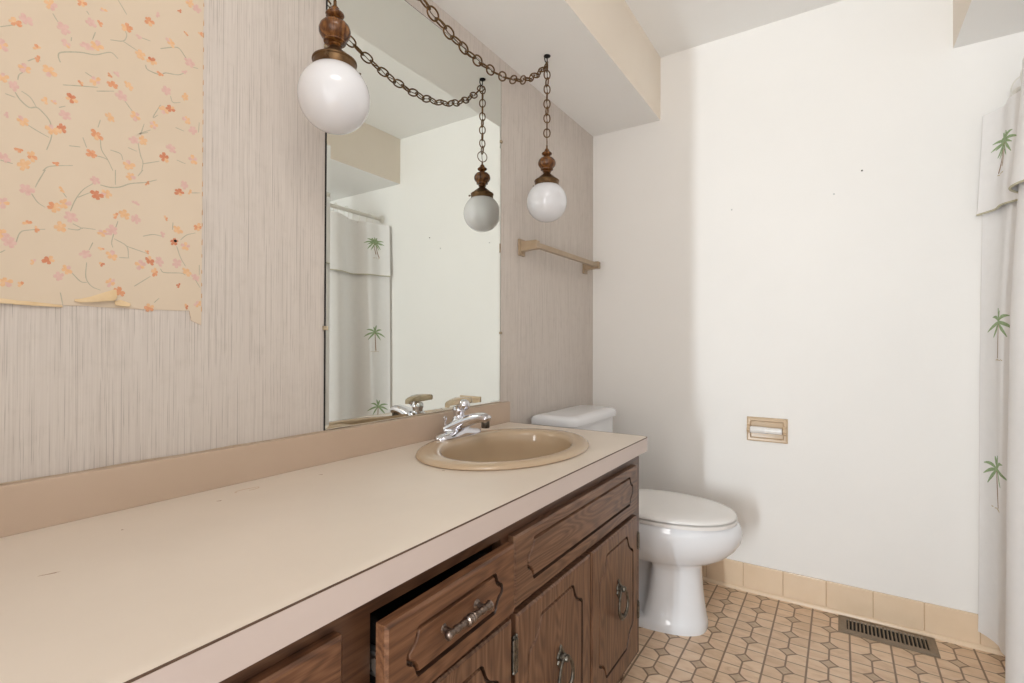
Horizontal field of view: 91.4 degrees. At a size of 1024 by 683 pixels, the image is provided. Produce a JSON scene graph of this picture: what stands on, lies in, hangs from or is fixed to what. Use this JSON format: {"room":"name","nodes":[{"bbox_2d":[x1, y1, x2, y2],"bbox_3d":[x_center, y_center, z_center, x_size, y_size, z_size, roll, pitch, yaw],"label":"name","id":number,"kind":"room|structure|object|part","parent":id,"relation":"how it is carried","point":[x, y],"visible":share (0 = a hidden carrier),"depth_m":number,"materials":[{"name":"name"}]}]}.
{"room":"bathroom","nodes":[
{"label":"bathroom","id":0,"kind":"room"},
{"bbox_2d":[0,0,592,482],"bbox_3d":[-0.389,-0.150,1.442,0.100,2.440,2.781,0,-1,33],"label":"wall","id":1,"kind":"structure","parent":0,"point":[82,388],"depth_m":1.09,"materials":[{"name":"paper"}]},
{"bbox_2d":[0,0,203,324],"bbox_3d":[-0.811,-0.554,0.702,0.008,1.038,0.714,0,-1,33],"label":"wallpaper remnant","id":2,"kind":"object","parent":1,"relation":"attached to","point":[101,101],"visible":1,"depth_m":0.86,"materials":[{"name":"beige paper"}]},
{"bbox_2d":[0,401,509,537],"bbox_3d":[-0.559,0.258,1.073,0.018,0.076,1.983,0,-1,33],"label":"backsplash","id":3,"kind":"structure","parent":1,"relation":"attached to","point":[25,506],"depth_m":0.97,"materials":[{"name":"beige laminate"}]},
{"bbox_2d":[322,0,502,430],"bbox_3d":[-0.250,-0.387,1.554,0.009,1.221,0.774,0,-1,33],"label":"wall mirror","id":4,"kind":"object","parent":1,"relation":"attached to","point":[412,326],"visible":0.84,"depth_m":1.48,"materials":[{"name":"silver glass"}]},
{"bbox_2d":[432,0,660,136],"bbox_3d":[-0.198,-1.220,1.327,0.349,0.301,2.781,0,-1,33],"label":"soffit","id":5,"kind":"structure","parent":1,"relation":"attached to","point":[604,68],"depth_m":1.91,"materials":[{"name":"paint"}]},
{"bbox_2d":[544,54,549,62],"bbox_3d":[0.131,-1.049,1.861,0.025,0.030,0.029,0,0,-2],"label":"hook","id":6,"kind":"object","parent":1,"relation":"attached to","point":[546,56],"visible":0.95,"depth_m":1.85,"materials":[{"name":"black metal"}]},
{"bbox_2d":[527,63,566,222],"bbox_3d":[0.130,-0.742,1.860,0.149,0.594,0.149,0,-1,33],"label":"pendant lamp","id":7,"kind":"object","parent":6,"relation":"hanging from","point":[546,200],"visible":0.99,"depth_m":1.82,"materials":[{"name":"white glass"}]},
{"bbox_3d":[0.129,-0.515,1.859,0.149,0.141,0.149,0,-1,33],"label":"globe","id":8,"kind":"part","parent":7,"relation":"part of","materials":[{"name":"white glass"}]},
{"bbox_2d":[518,239,599,273],"bbox_3d":[0.231,-0.371,2.220,0.082,0.066,0.634,0,-1,33],"label":"towel bar","id":9,"kind":"object","parent":1,"relation":"attached to","point":[524,246],"visible":1,"depth_m":2.07,"materials":[{"name":"beige plastic"}]},
{"bbox_2d":[625,0,842,57],"bbox_3d":[0.584,-1.412,0.815,2.420,0.080,2.981,0,-1,33],"label":"ceiling","id":10,"kind":"structure","parent":0,"point":[671,26],"depth_m":2.09,"materials":[{"name":"paint"}]},
{"bbox_2d":[593,0,1023,613],"bbox_3d":[1.372,-0.141,2.009,2.420,2.440,0.100,0,-1,33],"label":"wall","id":11,"kind":"structure","parent":0,"point":[851,317],"depth_m":2.04,"materials":[{"name":"paint"}]},
{"bbox_2d":[747,416,787,443],"bbox_3d":[1.076,0.376,2.113,0.157,0.103,0.042,0,-1,33],"label":"toilet paper holder","id":12,"kind":"object","parent":11,"relation":"attached to","point":[775,430],"visible":1,"depth_m":2.12,"materials":[{"name":"beige ceramic"}]},
{"bbox_3d":[1.018,0.376,2.149,0.012,0.040,0.034,0,-1,33],"label":"post","id":13,"kind":"part","parent":12,"relation":"part of","materials":[{"name":"beige ceramic"}]},
{"bbox_3d":[1.132,0.375,2.074,0.012,0.040,0.034,0,-1,33],"label":"post","id":14,"kind":"part","parent":12,"relation":"part of","materials":[{"name":"beige ceramic"}]},
{"bbox_2d":[702,558,1004,656],"bbox_3d":[1.343,1.014,1.952,2.190,0.107,0.009,0,-1,33],"label":"baseboard","id":15,"kind":"structure","parent":11,"relation":"attached to","point":[937,619],"depth_m":1.95,"materials":[{"name":"beige tile"}]},
{"bbox_2d":[953,0,1023,48],"bbox_3d":[1.173,-1.223,0.426,0.810,0.301,2.781,0,-1,33],"label":"soffit","id":16,"kind":"structure","parent":11,"relation":"attached to","point":[974,21],"depth_m":1.67,"materials":[{"name":"paint"}]},
{"bbox_2d":[1010,86,1020,96],"bbox_3d":[1.325,-0.853,1.076,0.054,0.054,1.520,0,-1,33],"label":"curtain rod","id":17,"kind":"object","parent":11,"relation":"attached to","point":[1017,89],"visible":0.34,"depth_m":1.71,"materials":[{"name":"white metal"}]},
{"bbox_2d":[1010,76,1019,95],"bbox_3d":[1.664,-0.820,1.620,0.072,0.096,0.004,0,-1,30],"label":"curtain ring","id":18,"kind":"object","parent":17,"relation":"hanging from","point":[1019,76],"visible":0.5,"depth_m":1.64,"materials":[{"name":"white plastic"}]},
{"label":"curtain ring","id":19,"kind":"object","parent":17,"relation":"hanging from","visible":0},
{"bbox_2d":[976,58,1023,682],"bbox_3d":[1.254,0.112,1.095,0.123,1.809,1.510,0,-1,33],"label":"shower curtain","id":20,"kind":"object","parent":19,"relation":"hanging from","point":[1001,180],"visible":1,"depth_m":1.62,"materials":[{"name":"white fabric"}]},
{"bbox_3d":[-0.384,-1.057,1.080,0.025,0.030,0.033,0,-1,33],"label":"hook","id":21,"kind":"object","parent":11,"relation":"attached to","visible":0},
{"bbox_2d":[297,0,369,134],"bbox_3d":[-0.383,-0.749,1.081,0.149,0.594,0.149,0,-1,33],"label":"pendant lamp","id":22,"kind":"object","parent":21,"relation":"hanging from","point":[332,94],"visible":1,"depth_m":1.04,"materials":[{"name":"white glass"}]},
{"bbox_3d":[-0.383,-0.522,1.079,0.149,0.141,0.149,0,-1,33],"label":"globe","id":23,"kind":"part","parent":22,"relation":"part of","materials":[{"name":"white glass"}]},
{"bbox_2d":[418,0,547,84],"bbox_3d":[-0.126,-0.939,1.472,0.030,0.212,0.945,0,-1,33],"label":"chain","id":24,"kind":"object","parent":21,"relation":"hanging from","point":[460,43],"visible":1,"depth_m":1.49,"materials":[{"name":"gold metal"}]},
{"bbox_2d":[619,581,1004,682],"bbox_3d":[0.508,1.107,0.691,2.420,0.080,3.231,0,-1,33],"label":"floor","id":25,"kind":"structure","parent":0,"point":[748,637],"depth_m":1.72,"materials":[{"name":"tile"}]},
{"bbox_2d":[219,456,639,682],"bbox_3d":[-0.328,0.702,0.892,0.600,0.728,1.938,0,-1,33],"label":"vanity cabinet","id":26,"kind":"object","parent":25,"relation":"on","point":[552,595],"visible":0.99,"depth_m":0.96,"materials":[{"name":"brown wood"}]},
{"bbox_3d":[-0.332,0.426,0.445,0.018,0.128,0.425,0,-1,33],"label":"drawer","id":27,"kind":"part","parent":26,"relation":"part of","materials":[{"name":"brown wood"}]},
{"bbox_2d":[0,401,646,682],"bbox_3d":[-0.335,0.278,0.925,0.556,0.122,1.983,0,-1,33],"label":"countertop","id":28,"kind":"structure","parent":26,"relation":"on","point":[200,566],"depth_m":0.74,"materials":[{"name":"beige laminate"}]},
{"bbox_2d":[434,397,490,440],"bbox_3d":[-0.150,0.230,1.530,0.169,0.117,0.165,0,0,-5],"label":"faucet","id":29,"kind":"object","parent":28,"relation":"on","point":[459,426],"visible":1,"depth_m":1.50,"materials":[{"name":"silver metal"}]},
{"bbox_3d":[-0.162,0.225,1.528,0.052,0.060,0.052,0,-1,33],"label":"handle stem","id":30,"kind":"part","parent":29,"relation":"part of","materials":[{"name":"silver metal"}]},
{"bbox_3d":[-0.164,0.185,1.532,0.030,0.026,0.108,0,-1,33],"label":"lever handle","id":31,"kind":"part","parent":29,"relation":"part of","materials":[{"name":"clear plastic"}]},
{"bbox_3d":[-0.129,0.250,1.507,0.151,0.078,0.080,0,-1,33],"label":"spout","id":32,"kind":"part","parent":29,"relation":"part of","materials":[{"name":"silver metal"}]},
{"bbox_2d":[416,428,588,470],"bbox_3d":[-0.014,0.374,1.415,0.432,0.176,0.580,0,-1,33],"label":"basin","id":33,"kind":"object","parent":28,"relation":"in","point":[510,448],"visible":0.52,"depth_m":1.51,"materials":[{"name":"ceramic"}]},
{"bbox_3d":[-0.086,0.431,0.782,0.020,0.124,0.318,0,-1,32],"label":"drawer","id":34,"kind":"part","parent":26,"relation":"part of","materials":[{"name":"brown wood"}]},
{"bbox_3d":[-0.068,0.425,0.767,0.028,0.017,0.110,0,-1,33],"label":"handle","id":35,"kind":"part","parent":26,"relation":"part of","materials":[{"name":"silver metal"}]},
{"bbox_3d":[-0.099,0.725,0.798,0.018,0.412,0.336,0,-1,33],"label":"door","id":36,"kind":"part","parent":26,"relation":"part of","materials":[{"name":"brown wood"}]},
{"bbox_3d":[0.094,0.728,1.093,0.018,0.412,0.335,0,-1,33],"label":"door","id":37,"kind":"part","parent":26,"relation":"part of","materials":[{"name":"brown wood"}]},
{"bbox_3d":[0.115,0.719,1.088,0.022,0.113,0.076,0,-1,33],"label":"handle","id":38,"kind":"part","parent":26,"relation":"part of","materials":[{"name":"grey metal"}]},
{"bbox_3d":[0.186,0.440,1.233,0.018,0.136,0.682,0,-1,33],"label":"sink panel","id":39,"kind":"part","parent":26,"relation":"part of","materials":[{"name":"brown wood"}]},
{"bbox_3d":[0.282,0.731,1.378,0.018,0.412,0.328,0,-1,33],"label":"door","id":40,"kind":"part","parent":26,"relation":"part of","materials":[{"name":"brown wood"}]},
{"bbox_3d":[0.304,0.712,1.375,0.022,0.113,0.076,0,-1,33],"label":"handle","id":41,"kind":"part","parent":26,"relation":"part of","materials":[{"name":"grey metal"}]},
{"bbox_2d":[531,405,742,635],"bbox_3d":[0.514,0.688,2.011,0.758,0.779,0.460,0,-1,33],"label":"toilet","id":42,"kind":"object","parent":25,"relation":"on","point":[681,534],"visible":0.51,"depth_m":1.84,"materials":[{"name":"white ceramic"}]},
{"bbox_3d":[0.283,0.319,2.166,0.202,0.040,0.460,0,-1,33],"label":"tank lid","id":43,"kind":"part","parent":42,"relation":"part of","materials":[{"name":"white ceramic"}]},
{"bbox_3d":[0.278,0.508,2.167,0.180,0.343,0.436,0,-1,33],"label":"tank","id":44,"kind":"part","parent":42,"relation":"part of","materials":[{"name":"white ceramic"}]},
{"bbox_3d":[0.614,0.637,1.946,0.480,0.019,0.371,0,-1,33],"label":"lid","id":45,"kind":"part","parent":42,"relation":"part of","materials":[{"name":"white plastic"}]},
{"bbox_3d":[0.621,0.658,1.941,0.466,0.015,0.366,0,-1,33],"label":"seat","id":46,"kind":"part","parent":42,"relation":"part of","materials":[{"name":"white plastic"}]},
{"bbox_2d":[838,615,940,657],"bbox_3d":[1.372,1.075,1.834,0.292,0.006,0.134,0,-1,33],"label":"floor vent","id":47,"kind":"object","parent":25,"relation":"in","point":[871,631],"visible":1,"depth_m":1.82,"materials":[{"name":"beige metal"}]}
]}

